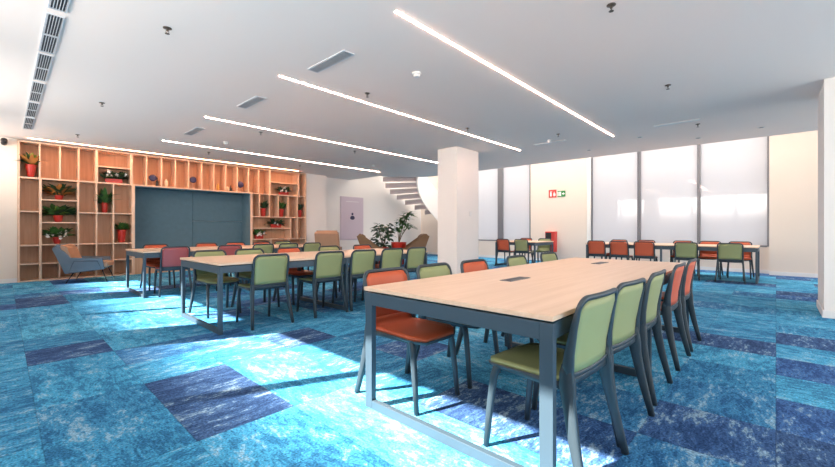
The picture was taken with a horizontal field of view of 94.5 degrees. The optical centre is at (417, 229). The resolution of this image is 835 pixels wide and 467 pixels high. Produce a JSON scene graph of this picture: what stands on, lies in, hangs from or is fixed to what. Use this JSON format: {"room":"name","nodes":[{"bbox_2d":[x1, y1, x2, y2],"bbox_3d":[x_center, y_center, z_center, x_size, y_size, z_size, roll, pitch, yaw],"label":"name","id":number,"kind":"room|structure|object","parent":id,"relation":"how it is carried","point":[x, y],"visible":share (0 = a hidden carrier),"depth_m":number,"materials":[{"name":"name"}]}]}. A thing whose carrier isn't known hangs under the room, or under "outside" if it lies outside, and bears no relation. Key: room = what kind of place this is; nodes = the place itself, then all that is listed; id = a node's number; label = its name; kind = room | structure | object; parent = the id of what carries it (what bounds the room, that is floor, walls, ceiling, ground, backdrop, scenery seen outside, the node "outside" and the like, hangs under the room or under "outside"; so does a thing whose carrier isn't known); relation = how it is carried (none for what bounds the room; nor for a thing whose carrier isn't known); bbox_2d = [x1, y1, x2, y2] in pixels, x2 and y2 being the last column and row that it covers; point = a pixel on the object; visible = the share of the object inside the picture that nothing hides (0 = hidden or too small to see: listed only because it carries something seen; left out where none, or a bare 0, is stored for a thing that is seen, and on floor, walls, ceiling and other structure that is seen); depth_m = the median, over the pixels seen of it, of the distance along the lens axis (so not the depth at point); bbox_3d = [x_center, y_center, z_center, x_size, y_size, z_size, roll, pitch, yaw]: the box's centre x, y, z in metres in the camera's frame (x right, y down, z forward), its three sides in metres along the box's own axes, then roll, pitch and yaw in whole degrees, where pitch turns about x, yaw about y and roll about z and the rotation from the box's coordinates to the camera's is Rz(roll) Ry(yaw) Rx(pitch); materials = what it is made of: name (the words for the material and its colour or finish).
{"room":"office common room","nodes":[
{"label":"office common room","id":0,"kind":"room"},
{"bbox_2d":[0,137,16,278],"bbox_3d":[-8.768,-0.390,7.642,0.150,2.980,1.165,0,0,43],"label":"wall","id":1,"kind":"structure","parent":0,"point":[8,153],"depth_m":7.93,"materials":[{"name":"paint"}]},
{"bbox_2d":[327,176,420,249],"bbox_3d":[-1.647,-1.900,15.764,0.150,6.000,5.340,0,0,43],"label":"wall","id":2,"kind":"structure","parent":0,"point":[380,206],"depth_m":15.52,"materials":[{"name":"white paint"}]},
{"bbox_2d":[305,173,326,242],"bbox_3d":[-3.642,-0.390,13.403,0.440,2.980,0.835,0,0,43],"label":"wall","id":3,"kind":"structure","parent":2,"relation":"attached to","point":[316,185],"depth_m":13.24,"materials":[{"name":"white paint"}]},
{"bbox_2d":[340,196,362,239],"bbox_3d":[-2.493,-0.425,14.714,0.040,1.630,1.090,0,0,43],"label":"door","id":4,"kind":"structure","parent":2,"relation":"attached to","point":[351,208],"depth_m":14.67,"materials":[{"name":"grey paint"}]},
{"bbox_2d":[0,0,834,179],"bbox_3d":[0.339,-2.055,6.243,16.000,0.350,11.510,0,0,43],"label":"ceiling","id":5,"kind":"structure","parent":0,"point":[736,67],"depth_m":4.81,"materials":[{"name":"white paint"}]},
{"bbox_2d":[23,117,34,129],"bbox_3d":[-6.882,-1.874,6.829,1.048,0.012,0.120,0,0,43],"label":"ceiling vent","id":6,"kind":"object","parent":5,"relation":"in","point":[28,123],"visible":1,"depth_m":6.80,"materials":[{"name":"grey metal"}]},
{"bbox_2d":[24,117,34,124],"bbox_3d":[-6.692,-1.874,6.652,0.528,0.012,0.120,0,0,43],"label":"grille","id":7,"kind":"object","parent":6,"relation":"attached to","point":[27,120],"depth_m":6.64,"materials":[{"name":"silver metal"}]},
{"bbox_2d":[25,101,38,117],"bbox_3d":[-6.047,-1.874,6.053,1.048,0.012,0.120,0,0,43],"label":"ceiling vent","id":8,"kind":"object","parent":5,"relation":"in","point":[32,107],"visible":1,"depth_m":6.01,"materials":[{"name":"grey metal"}]},
{"bbox_2d":[25,110,36,117],"bbox_3d":[-6.241,-1.874,6.233,0.518,0.012,0.120,0,0,43],"label":"grille","id":9,"kind":"object","parent":8,"relation":"attached to","point":[29,113],"depth_m":6.24,"materials":[{"name":"silver metal"}]},
{"bbox_2d":[26,101,38,110],"bbox_3d":[-5.856,-1.874,5.876,0.528,0.012,0.120,0,0,43],"label":"grille","id":10,"kind":"object","parent":8,"relation":"attached to","point":[33,106],"depth_m":5.89,"materials":[{"name":"silver metal"}]},
{"bbox_2d":[28,81,44,101],"bbox_3d":[-5.212,-1.874,5.277,1.048,0.012,0.120,0,0,43],"label":"ceiling vent","id":11,"kind":"object","parent":5,"relation":"in","point":[36,91],"visible":1,"depth_m":5.25,"materials":[{"name":"grey metal"}]},
{"bbox_2d":[28,92,41,101],"bbox_3d":[-5.406,-1.874,5.457,0.518,0.012,0.120,0,0,43],"label":"grille","id":12,"kind":"object","parent":11,"relation":"attached to","point":[33,96],"depth_m":5.44,"materials":[{"name":"silver metal"}]},
{"bbox_2d":[30,81,44,93],"bbox_3d":[-5.021,-1.874,5.100,0.528,0.012,0.120,0,0,43],"label":"grille","id":13,"kind":"object","parent":11,"relation":"attached to","point":[36,87],"depth_m":5.10,"materials":[{"name":"silver metal"}]},
{"bbox_2d":[33,52,53,81],"bbox_3d":[-4.362,-1.874,4.488,1.048,0.012,0.120,0,0,43],"label":"ceiling vent","id":14,"kind":"object","parent":5,"relation":"in","point":[43,61],"visible":1,"depth_m":4.44,"materials":[{"name":"grey metal"}]},
{"bbox_2d":[33,67,48,81],"bbox_3d":[-4.556,-1.874,4.668,0.518,0.012,0.120,0,0,43],"label":"grille","id":15,"kind":"object","parent":14,"relation":"attached to","point":[41,74],"depth_m":4.65,"materials":[{"name":"silver metal"}]},
{"bbox_2d":[35,52,53,69],"bbox_3d":[-4.171,-1.874,4.311,0.528,0.012,0.120,0,0,43],"label":"grille","id":16,"kind":"object","parent":14,"relation":"attached to","point":[43,61],"depth_m":4.29,"materials":[{"name":"silver metal"}]},
{"bbox_2d":[38,11,64,54],"bbox_3d":[-3.541,-1.874,3.726,1.048,0.012,0.120,0,0,43],"label":"ceiling vent","id":17,"kind":"object","parent":5,"relation":"in","point":[53,23],"visible":1,"depth_m":3.68,"materials":[{"name":"grey metal"}]},
{"bbox_2d":[38,34,58,54],"bbox_3d":[-3.735,-1.874,3.906,0.518,0.012,0.120,0,0,43],"label":"grille","id":18,"kind":"object","parent":17,"relation":"attached to","point":[48,43],"depth_m":3.89,"materials":[{"name":"silver metal"}]},
{"bbox_2d":[42,11,64,37],"bbox_3d":[-3.351,-1.874,3.549,0.528,0.012,0.120,0,0,43],"label":"grille","id":19,"kind":"object","parent":17,"relation":"attached to","point":[53,23],"depth_m":3.53,"materials":[{"name":"silver metal"}]},
{"bbox_2d":[47,0,69,12],"bbox_3d":[-2.691,-1.874,2.936,1.048,0.012,0.120,0,0,43],"label":"ceiling vent","id":20,"kind":"object","parent":5,"relation":"in","point":[59,5],"visible":1,"depth_m":3.22,"materials":[{"name":"grey metal"}]},
{"bbox_2d":[27,137,296,170],"bbox_3d":[-5.894,-1.877,10.141,0.076,0.006,6.140,0,0,43],"label":"recessed light","id":21,"kind":"object","parent":5,"relation":"in","point":[27,137],"visible":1,"depth_m":9.40,"materials":[{"name":"white plastic"}]},
{"bbox_2d":[184,127,204,134],"bbox_3d":[-4.270,-1.874,7.378,0.730,0.012,0.140,0,0,43],"label":"ceiling vent","id":22,"kind":"object","parent":5,"relation":"in","point":[197,129],"visible":1,"depth_m":7.36,"materials":[{"name":"grey metal"}]},
{"bbox_2d":[237,95,265,108],"bbox_3d":[-2.457,-1.874,5.694,0.680,0.012,0.140,0,0,43],"label":"ceiling vent","id":23,"kind":"object","parent":5,"relation":"in","point":[256,99],"visible":1,"depth_m":5.68,"materials":[{"name":"grey metal"}]},
{"bbox_2d":[161,140,376,171],"bbox_3d":[-3.316,-1.876,10.361,0.026,0.008,6.094,0,0,43],"label":"recessed light","id":24,"kind":"object","parent":5,"relation":"in","point":[161,140],"visible":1,"depth_m":9.64,"materials":[{"name":"white plastic"}]},
{"bbox_2d":[206,117,436,162],"bbox_3d":[-1.484,-1.876,8.659,0.026,0.008,6.094,0,0,43],"label":"recessed light","id":25,"kind":"object","parent":5,"relation":"in","point":[206,117],"visible":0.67,"depth_m":7.87,"materials":[{"name":"white plastic"}]},
{"bbox_2d":[307,50,354,72],"bbox_3d":[-0.980,-1.874,4.322,0.710,0.012,0.140,0,0,43],"label":"ceiling vent","id":26,"kind":"object","parent":5,"relation":"in","point":[342,55],"visible":1,"depth_m":4.29,"materials":[{"name":"grey metal"}]},
{"bbox_2d":[277,75,520,150],"bbox_3d":[0.370,-1.876,6.937,0.026,0.008,6.094,0,0,43],"label":"recessed light","id":27,"kind":"object","parent":5,"relation":"in","point":[277,75],"visible":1,"depth_m":5.88,"materials":[{"name":"white plastic"}]},
{"bbox_2d":[393,10,613,136],"bbox_3d":[1.872,-1.876,5.542,0.026,0.008,6.094,0,0,43],"label":"recessed light","id":28,"kind":"object","parent":5,"relation":"in","point":[395,11],"visible":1,"depth_m":4.31,"materials":[{"name":"white plastic"}]},
{"bbox_2d":[654,119,699,126],"bbox_3d":[4.567,-1.874,6.813,0.680,0.012,0.120,0,0,43],"label":"ceiling vent","id":29,"kind":"object","parent":5,"relation":"in","point":[694,119],"visible":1,"depth_m":6.80,"materials":[{"name":"white plastic"}]},
{"bbox_2d":[0,254,834,466],"bbox_3d":[1.093,1.150,7.276,16.500,0.100,14.250,0,0,43],"label":"floor","id":30,"kind":"structure","parent":0,"point":[95,372],"depth_m":2.70,"materials":[{"name":"carpet"}]},
{"bbox_2d":[52,243,113,282],"bbox_3d":[-7.086,0.702,8.235,0.884,0.805,0.710,0,0,-27],"label":"lounge armchair","id":31,"kind":"object","parent":30,"relation":"on","point":[68,256],"visible":0.99,"depth_m":7.95,"materials":[{"name":"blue fabric"}]},
{"bbox_2d":[60,244,81,257],"bbox_3d":[-7.273,0.520,8.139,0.241,0.423,0.611,0,0,-27],"label":"cushion","id":32,"kind":"object","parent":31,"relation":"on","point":[66,250],"depth_m":7.95,"materials":[{"name":"orange fabric"}]},
{"bbox_2d":[139,244,174,290],"bbox_3d":[-4.868,0.691,7.265,0.553,0.826,0.512,0,0,44],"label":"chair","id":33,"kind":"object","parent":30,"relation":"on","point":[150,262],"visible":0.47,"depth_m":7.29,"materials":[{"name":"orange fabric"}]},
{"bbox_2d":[17,139,305,282],"bbox_3d":[-6.223,-0.381,10.652,0.624,2.962,6.706,0,0,43],"label":"bookcase","id":34,"kind":"object","parent":30,"relation":"on","point":[184,212],"visible":0.77,"depth_m":9.78,"materials":[{"name":"brown wood"}]},
{"bbox_2d":[15,151,45,176],"bbox_3d":[-8.215,-1.366,8.183,0.494,0.516,0.571,0,0,43],"label":"potted plant","id":35,"kind":"object","parent":34,"relation":"on","point":[30,160],"visible":0.98,"depth_m":8.15,"materials":[{"name":"orange plant"}]},
{"bbox_2d":[42,203,75,221],"bbox_3d":[-7.905,-0.375,8.525,0.483,0.420,0.549,0,0,43],"label":"potted plant","id":36,"kind":"object","parent":34,"relation":"on","point":[58,212],"visible":0.98,"depth_m":8.48,"materials":[{"name":"green plant"}]},
{"bbox_2d":[42,183,75,199],"bbox_3d":[-7.898,-0.850,8.524,0.495,0.390,0.558,0,0,43],"label":"potted plant","id":37,"kind":"object","parent":34,"relation":"on","point":[59,191],"visible":0.97,"depth_m":8.49,"materials":[{"name":"orange plant"}]},
{"bbox_2d":[42,226,75,243],"bbox_3d":[-7.916,0.121,8.534,0.454,0.388,0.549,0,0,43],"label":"potted plant","id":38,"kind":"object","parent":34,"relation":"on","point":[55,233],"visible":0.99,"depth_m":8.46,"materials":[{"name":"green plant"}]},
{"bbox_2d":[96,187,120,212],"bbox_3d":[-7.341,-0.695,9.123,0.495,0.600,0.568,0,0,43],"label":"potted plant","id":39,"kind":"object","parent":34,"relation":"on","point":[104,198],"visible":0.94,"depth_m":9.09,"materials":[{"name":"green plant"}]},
{"bbox_2d":[100,169,128,182],"bbox_3d":[-7.276,-1.264,9.242,0.386,0.311,0.586,0,0,43],"label":"potted plant","id":40,"kind":"object","parent":34,"relation":"on","point":[111,177],"visible":1,"depth_m":9.21,"materials":[{"name":"green plant"}]},
{"bbox_2d":[114,222,129,242],"bbox_3d":[-7.188,0.063,9.384,0.338,0.503,0.318,0,0,43],"label":"potted plant","id":41,"kind":"object","parent":34,"relation":"on","point":[122,227],"visible":0.98,"depth_m":9.32,"materials":[{"name":"green plant"}]},
{"bbox_2d":[253,229,266,238],"bbox_3d":[-4.847,0.131,11.842,0.363,0.308,0.502,0,0,43],"label":"potted plant","id":42,"kind":"object","parent":34,"relation":"on","point":[257,233],"visible":0.93,"depth_m":11.78,"materials":[{"name":"green plant"}]},
{"bbox_2d":[260,201,269,215],"bbox_3d":[-4.757,-0.666,11.944,0.400,0.525,0.430,0,0,-31],"label":"potted plant","id":43,"kind":"object","parent":34,"relation":"on","point":[264,205],"visible":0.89,"depth_m":11.89,"materials":[{"name":"green plant"}]},
{"bbox_2d":[263,218,284,227],"bbox_3d":[-4.523,-0.202,12.230,0.396,0.294,0.705,0,0,43],"label":"potted plant","id":44,"kind":"object","parent":34,"relation":"on","point":[273,224],"visible":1,"depth_m":12.20,"materials":[{"name":"green plant"}]},
{"bbox_2d":[276,186,290,194],"bbox_3d":[-4.297,-1.250,12.451,0.426,0.285,0.574,0,0,43],"label":"potted plant","id":45,"kind":"object","parent":34,"relation":"on","point":[285,190],"visible":1,"depth_m":12.36,"materials":[{"name":"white plant"}]},
{"bbox_2d":[154,246,191,297],"bbox_3d":[-4.199,0.691,6.602,0.553,0.826,0.512,0,0,43],"label":"chair","id":46,"kind":"object","parent":30,"relation":"on","point":[170,256],"visible":0.84,"depth_m":6.43,"materials":[{"name":"red fabric"}]},
{"bbox_2d":[188,249,240,317],"bbox_3d":[-2.651,0.691,5.096,0.553,0.826,0.512,0,0,42],"label":"chair","id":47,"kind":"object","parent":30,"relation":"on","point":[199,276],"visible":0.72,"depth_m":5.08,"materials":[{"name":"green fabric"}]},
{"bbox_2d":[125,244,312,297],"bbox_3d":[-3.727,0.727,7.801,1.280,0.744,3.300,0,0,43],"label":"meeting table","id":48,"kind":"object","parent":30,"relation":"on","point":[144,253],"visible":0.27,"depth_m":6.74,"materials":[{"name":"brown wood"}]},
{"bbox_2d":[209,244,243,290],"bbox_3d":[-3.607,0.691,7.239,0.553,0.826,0.512,0,0,43],"label":"chair","id":49,"kind":"object","parent":30,"relation":"on","point":[230,249],"visible":0.18,"depth_m":7.09,"materials":[{"name":"red fabric"}]},
{"bbox_2d":[231,248,279,306],"bbox_3d":[-2.284,0.691,5.492,0.553,0.826,0.512,0,0,42],"label":"chair","id":50,"kind":"object","parent":30,"relation":"on","point":[246,275],"visible":0.41,"depth_m":5.50,"materials":[{"name":"green fabric"}]},
{"bbox_2d":[252,244,273,253],"bbox_3d":[-3.178,0.691,7.701,0.553,0.826,0.512,0,0,42],"label":"chair","id":51,"kind":"object","parent":30,"relation":"on","point":[268,248],"visible":0.23,"depth_m":7.58,"materials":[{"name":"green fabric"}]},
{"bbox_2d":[236,253,293,329],"bbox_3d":[-1.827,0.691,4.563,0.553,0.826,0.512,0,0,43],"label":"chair","id":52,"kind":"object","parent":30,"relation":"on","point":[269,271],"visible":1,"depth_m":4.42,"materials":[{"name":"green fabric"}]},
{"bbox_2d":[272,247,317,304],"bbox_3d":[-1.862,0.691,5.946,0.553,0.826,0.512,0,0,42],"label":"chair","id":53,"kind":"object","parent":30,"relation":"on","point":[293,272],"visible":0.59,"depth_m":5.93,"materials":[{"name":"orange fabric"}]},
{"bbox_2d":[180,248,427,334],"bbox_3d":[-1.415,0.727,5.647,1.280,0.744,3.290,0,0,43],"label":"meeting table","id":54,"kind":"object","parent":30,"relation":"on","point":[219,265],"visible":0.66,"depth_m":4.70,"materials":[{"name":"brown wood"}]},
{"bbox_2d":[302,242,320,276],"bbox_3d":[-2.443,0.691,8.492,0.553,0.826,0.512,0,0,42],"label":"chair","id":55,"kind":"object","parent":30,"relation":"on","point":[310,246],"visible":0.21,"depth_m":8.31,"materials":[{"name":"green fabric"}]},
{"bbox_2d":[296,251,348,317],"bbox_3d":[-1.290,0.691,5.142,0.553,0.826,0.512,0,0,44],"label":"chair","id":56,"kind":"object","parent":30,"relation":"on","point":[328,265],"visible":1,"depth_m":5.00,"materials":[{"name":"green fabric"}]},
{"bbox_2d":[314,230,341,249],"bbox_3d":[-2.784,0.567,12.153,0.726,1.074,1.028,0,0,-4],"label":"lounge armchair","id":57,"kind":"object","parent":30,"relation":"on","point":[325,237],"visible":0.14,"depth_m":11.70,"materials":[{"name":"beige fabric"}]},
{"bbox_2d":[317,245,356,297],"bbox_3d":[-1.351,0.691,6.496,0.553,0.826,0.512,0,0,42],"label":"chair","id":58,"kind":"object","parent":30,"relation":"on","point":[332,247],"visible":0.23,"depth_m":6.58,"materials":[{"name":"green fabric"}]},
{"bbox_2d":[332,249,375,310],"bbox_3d":[-0.909,0.691,5.552,0.553,0.826,0.512,0,0,44],"label":"chair","id":59,"kind":"object","parent":30,"relation":"on","point":[361,261],"visible":0.67,"depth_m":5.37,"materials":[{"name":"green fabric"}]},
{"bbox_2d":[352,244,378,286],"bbox_3d":[-0.861,0.691,7.024,0.553,0.826,0.512,0,0,44],"label":"chair","id":60,"kind":"object","parent":30,"relation":"on","point":[359,246],"visible":0.23,"depth_m":7.15,"materials":[{"name":"orange fabric"}]},
{"bbox_2d":[357,234,384,248],"bbox_3d":[-1.356,0.617,12.001,1.028,0.974,0.826,0,0,-7],"label":"lounge armchair","id":61,"kind":"object","parent":30,"relation":"on","point":[362,239],"visible":0.16,"depth_m":11.58,"materials":[{"name":"brown fabric"}]},
{"bbox_2d":[362,248,402,300],"bbox_3d":[-0.534,0.691,5.955,0.553,0.826,0.512,0,0,44],"label":"chair","id":62,"kind":"object","parent":30,"relation":"on","point":[390,257],"visible":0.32,"depth_m":5.78,"materials":[{"name":"green fabric"}]},
{"bbox_2d":[369,223,395,262],"bbox_3d":[-1.083,0.445,12.303,0.901,1.309,0.875,0,0,43],"label":"potted plant","id":63,"kind":"object","parent":30,"relation":"on","point":[379,229],"visible":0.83,"depth_m":12.18,"materials":[{"name":"green plant"}]},
{"bbox_2d":[389,211,417,264],"bbox_3d":[-0.465,0.263,12.208,1.018,1.672,0.682,0,0,-6],"label":"potted plant","id":64,"kind":"object","parent":30,"relation":"on","point":[398,244],"visible":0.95,"depth_m":12.12,"materials":[{"name":"green plant"}]},
{"bbox_2d":[354,267,459,415],"bbox_3d":[-0.054,0.691,2.603,0.553,0.826,0.512,0,0,43],"label":"chair","id":65,"kind":"object","parent":30,"relation":"on","point":[392,324],"visible":0.77,"depth_m":2.58,"materials":[{"name":"orange plastic"}]},
{"bbox_2d":[383,176,437,220],"bbox_3d":[0.200,-1.880,14.989,3.088,5.960,4.169,0,0,1],"label":"spiral staircase","id":66,"kind":"structure","parent":30,"relation":"on","point":[425,190],"depth_m":15.65,"materials":[{"name":"white paint"}]},
{"bbox_2d":[404,247,425,272],"bbox_3d":[-0.170,0.691,6.347,0.553,0.826,0.512,0,0,44],"label":"chair","id":67,"kind":"object","parent":30,"relation":"on","point":[415,256],"visible":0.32,"depth_m":6.16,"materials":[{"name":"green fabric"}]},
{"bbox_2d":[403,234,428,249],"bbox_3d":[-0.200,0.617,11.935,1.028,0.974,0.826,0,0,-7],"label":"lounge armchair","id":68,"kind":"object","parent":30,"relation":"on","point":[421,240],"visible":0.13,"depth_m":11.58,"materials":[{"name":"brown fabric"}]},
{"bbox_2d":[410,262,500,388],"bbox_3d":[0.306,0.691,2.991,0.553,0.826,0.512,0,0,42],"label":"chair","id":69,"kind":"object","parent":30,"relation":"on","point":[433,269],"visible":0.29,"depth_m":2.97,"materials":[{"name":"plastic"}]},
{"bbox_2d":[438,146,477,273],"bbox_3d":[0.979,-0.390,9.238,0.560,2.980,0.870,0,0,43],"label":"column","id":70,"kind":"structure","parent":30,"relation":"on","point":[457,166],"depth_m":8.95,"materials":[{"name":"white paint"}]},
{"bbox_2d":[455,259,533,354],"bbox_3d":[0.694,0.691,3.408,0.553,0.826,0.512,0,0,42],"label":"chair","id":71,"kind":"object","parent":30,"relation":"on","point":[472,265],"visible":0.18,"depth_m":3.48,"materials":[{"name":"orange fabric"}]},
{"bbox_2d":[494,239,514,265],"bbox_3d":[2.702,0.691,11.711,0.512,0.826,0.553,0,0,43],"label":"chair","id":72,"kind":"object","parent":30,"relation":"on","point":[503,245],"visible":0.98,"depth_m":11.56,"materials":[{"name":"orange fabric"}]},
{"bbox_2d":[501,255,527,336],"bbox_3d":[1.232,0.691,3.987,0.553,0.826,0.512,0,0,42],"label":"chair","id":73,"kind":"object","parent":30,"relation":"on","point":[514,260],"visible":0.16,"depth_m":4.13,"materials":[{"name":"green fabric"}]},
{"bbox_2d":[514,239,533,263],"bbox_3d":[3.141,0.691,11.303,0.512,0.826,0.553,0,0,43],"label":"chair","id":74,"kind":"object","parent":30,"relation":"on","point":[521,245],"visible":0.89,"depth_m":11.13,"materials":[{"name":"green fabric"}]},
{"bbox_2d":[495,240,553,264],"bbox_3d":[3.278,0.727,11.839,1.310,0.744,1.250,0,0,43],"label":"meeting table","id":75,"kind":"object","parent":30,"relation":"on","point":[531,243],"visible":0.45,"depth_m":11.43,"materials":[{"name":"brown wood"}]},
{"bbox_2d":[364,257,688,466],"bbox_3d":[1.273,0.727,3.240,1.210,0.744,3.420,0,0,43],"label":"meeting table","id":76,"kind":"object","parent":30,"relation":"on","point":[552,293],"visible":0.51,"depth_m":2.14,"materials":[{"name":"brown wood"}]},
{"bbox_2d":[532,238,550,262],"bbox_3d":[3.872,0.691,12.045,0.512,0.826,0.553,0,0,43],"label":"chair","id":77,"kind":"object","parent":30,"relation":"on","point":[542,248],"visible":0.77,"depth_m":12.16,"materials":[{"name":"green fabric"}]},
{"bbox_2d":[537,252,557,319],"bbox_3d":[1.770,0.691,4.566,0.553,0.826,0.512,0,0,44],"label":"chair","id":78,"kind":"object","parent":30,"relation":"on","point":[545,256],"visible":0.16,"depth_m":4.73,"materials":[{"name":"green fabric"}]},
{"bbox_2d":[483,287,628,466],"bbox_3d":[0.666,0.691,1.919,0.512,0.826,0.553,0,0,-44],"label":"chair","id":79,"kind":"object","parent":30,"relation":"on","point":[587,350],"visible":0.92,"depth_m":1.78,"materials":[{"name":"green plastic"}]},
{"bbox_2d":[532,278,654,446],"bbox_3d":[1.030,0.691,2.310,0.512,0.826,0.553,0,0,-42],"label":"chair","id":80,"kind":"object","parent":30,"relation":"on","point":[626,321],"visible":0.55,"depth_m":2.20,"materials":[{"name":"green plastic"}]},
{"bbox_2d":[587,240,608,258],"bbox_3d":[4.687,0.691,9.962,0.512,0.826,0.553,0,0,43],"label":"chair","id":81,"kind":"object","parent":30,"relation":"on","point":[597,248],"visible":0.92,"depth_m":9.80,"materials":[{"name":"orange fabric"}]},
{"bbox_2d":[609,241,632,259],"bbox_3d":[5.075,0.691,9.602,0.512,0.826,0.553,0,0,44],"label":"chair","id":82,"kind":"object","parent":30,"relation":"on","point":[620,249],"visible":0.92,"depth_m":9.44,"materials":[{"name":"orange fabric"}]},
{"bbox_2d":[633,241,657,261],"bbox_3d":[5.468,0.691,9.237,0.512,0.826,0.553,0,0,42],"label":"chair","id":83,"kind":"object","parent":30,"relation":"on","point":[642,249],"visible":0.91,"depth_m":9.07,"materials":[{"name":"orange fabric"}]},
{"bbox_2d":[640,269,672,405],"bbox_3d":[1.456,0.691,2.769,0.553,0.826,0.512,0,0,43],"label":"chair","id":84,"kind":"object","parent":30,"relation":"on","point":[650,317],"visible":0.51,"depth_m":2.55,"materials":[{"name":"green plastic"}]},
{"bbox_2d":[585,242,759,283],"bbox_3d":[6.040,0.727,9.369,3.380,0.744,1.250,0,0,43],"label":"meeting table","id":85,"kind":"object","parent":30,"relation":"on","point":[666,246],"visible":0.58,"depth_m":8.59,"materials":[{"name":"brown wood"}]},
{"bbox_2d":[660,262,690,370],"bbox_3d":[2.007,0.691,3.362,0.553,0.826,0.512,0,0,43],"label":"chair","id":86,"kind":"object","parent":30,"relation":"on","point":[671,302],"visible":0.67,"depth_m":3.10,"materials":[{"name":"orange plastic"}]},
{"bbox_2d":[661,258,701,351],"bbox_3d":[2.443,0.691,3.831,0.553,0.826,0.512,0,0,44],"label":"chair","id":87,"kind":"object","parent":30,"relation":"on","point":[687,282],"visible":0.5,"depth_m":3.63,"materials":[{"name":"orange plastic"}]},
{"bbox_2d":[674,242,699,280],"bbox_3d":[6.069,0.691,8.679,0.512,0.826,0.553,0,0,42],"label":"chair","id":88,"kind":"object","parent":30,"relation":"on","point":[687,251],"visible":0.84,"depth_m":8.51,"materials":[{"name":"green fabric"}]},
{"bbox_2d":[697,241,722,276],"bbox_3d":[6.962,0.691,9.216,0.512,0.826,0.553,0,0,42],"label":"chair","id":89,"kind":"object","parent":30,"relation":"on","point":[708,255],"visible":0.59,"depth_m":9.31,"materials":[{"name":"orange fabric"}]},
{"bbox_2d":[714,243,745,283],"bbox_3d":[6.625,0.691,8.162,0.512,0.826,0.553,0,0,43],"label":"chair","id":90,"kind":"object","parent":30,"relation":"on","point":[726,252],"visible":1,"depth_m":8.00,"materials":[{"name":"green fabric"}]},
{"bbox_2d":[726,241,754,278],"bbox_3d":[7.373,0.691,8.835,0.512,0.826,0.553,0,0,42],"label":"chair","id":91,"kind":"object","parent":30,"relation":"on","point":[747,255],"visible":0.51,"depth_m":8.84,"materials":[{"name":"orange fabric"}]},
{"bbox_2d":[818,77,834,310],"bbox_3d":[5.794,-0.390,4.813,1.060,2.980,0.960,0,0,43],"label":"column","id":92,"kind":"structure","parent":30,"relation":"on","point":[826,98],"depth_m":4.81,"materials":[{"name":"white paint"}]},
{"bbox_2d":[816,300,834,318],"bbox_3d":[5.794,1.055,4.813,1.090,0.090,0.990,0,0,43],"label":"baseboard","id":93,"kind":"structure","parent":92,"relation":"attached to","point":[825,314],"depth_m":4.81,"materials":[{"name":"white paint"}]},
{"bbox_2d":[421,158,768,269],"bbox_3d":[4.543,-1.900,13.693,11.740,6.000,0.250,0,0,43],"label":"wall","id":94,"kind":"structure","parent":0,"point":[566,216],"depth_m":13.18,"materials":[{"name":"paint"}]},
{"bbox_2d":[478,169,497,240],"bbox_3d":[2.737,-1.830,15.261,1.110,4.540,0.110,0,0,43],"label":"window","id":95,"kind":"structure","parent":94,"relation":"in","point":[487,179],"depth_m":15.22,"materials":[{"name":"white glass"}]},
{"bbox_2d":[498,168,501,238],"bbox_3d":[3.202,-1.830,14.836,0.150,4.540,0.100,0,0,43],"label":"trim","id":96,"kind":"structure","parent":94,"relation":"attached to","point":[499,169],"depth_m":14.80,"materials":[{"name":"grey metal"}]},
{"bbox_2d":[502,165,530,239],"bbox_3d":[3.683,-1.830,14.383,1.170,4.540,0.110,0,0,43],"label":"window","id":97,"kind":"structure","parent":94,"relation":"in","point":[516,181],"depth_m":14.40,"materials":[{"name":"white glass"}]},
{"bbox_2d":[545,232,556,251],"bbox_3d":[4.604,0.420,13.319,0.340,0.700,0.214,0,0,43],"label":"cabinet","id":98,"kind":"object","parent":94,"relation":"attached to","point":[552,235],"visible":0.54,"depth_m":13.19,"materials":[{"name":"red metal"}]},
{"bbox_2d":[587,157,590,241],"bbox_3d":[5.579,-1.840,12.560,0.120,4.520,0.040,0,0,43],"label":"trim","id":99,"kind":"structure","parent":94,"relation":"attached to","point":[588,159],"depth_m":12.55,"materials":[{"name":"white paint"}]},
{"bbox_2d":[426,252,768,273],"bbox_3d":[4.453,1.055,13.596,11.740,0.090,0.015,0,0,43],"label":"baseboard","id":100,"kind":"structure","parent":94,"relation":"attached to","point":[436,253],"depth_m":10.41,"materials":[{"name":"white paint"}]},
{"bbox_2d":[591,152,638,242],"bbox_3d":[6.159,-1.830,12.083,1.370,4.540,0.110,0,0,43],"label":"window","id":101,"kind":"structure","parent":94,"relation":"in","point":[614,178],"depth_m":12.07,"materials":[{"name":"white glass"}]},
{"bbox_2d":[639,145,698,243],"bbox_3d":[7.207,-1.830,11.110,1.450,4.540,0.110,0,0,43],"label":"window","id":102,"kind":"structure","parent":94,"relation":"in","point":[668,177],"depth_m":11.10,"materials":[{"name":"white glass"}]},
{"bbox_2d":[699,136,768,246],"bbox_3d":[8.262,-1.830,10.130,1.430,4.540,0.110,0,0,43],"label":"window","id":103,"kind":"structure","parent":94,"relation":"in","point":[733,175],"depth_m":10.10,"materials":[{"name":"white glass"}]},
{"bbox_2d":[769,130,817,273],"bbox_3d":[10.238,-1.900,8.172,4.120,6.000,0.590,0,0,43],"label":"wall pier","id":104,"kind":"object","parent":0,"point":[793,157],"visible":0.4,"depth_m":9.07,"materials":[{"name":"paint"}]},
{"bbox_2d":[769,271,817,277],"bbox_3d":[10.032,1.055,7.950,4.120,0.090,0.015,0,0,43],"label":"baseboard","id":105,"kind":"object","parent":104,"relation":"attached to","point":[770,272],"visible":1,"depth_m":9.06,"materials":[{"name":"white paint"}]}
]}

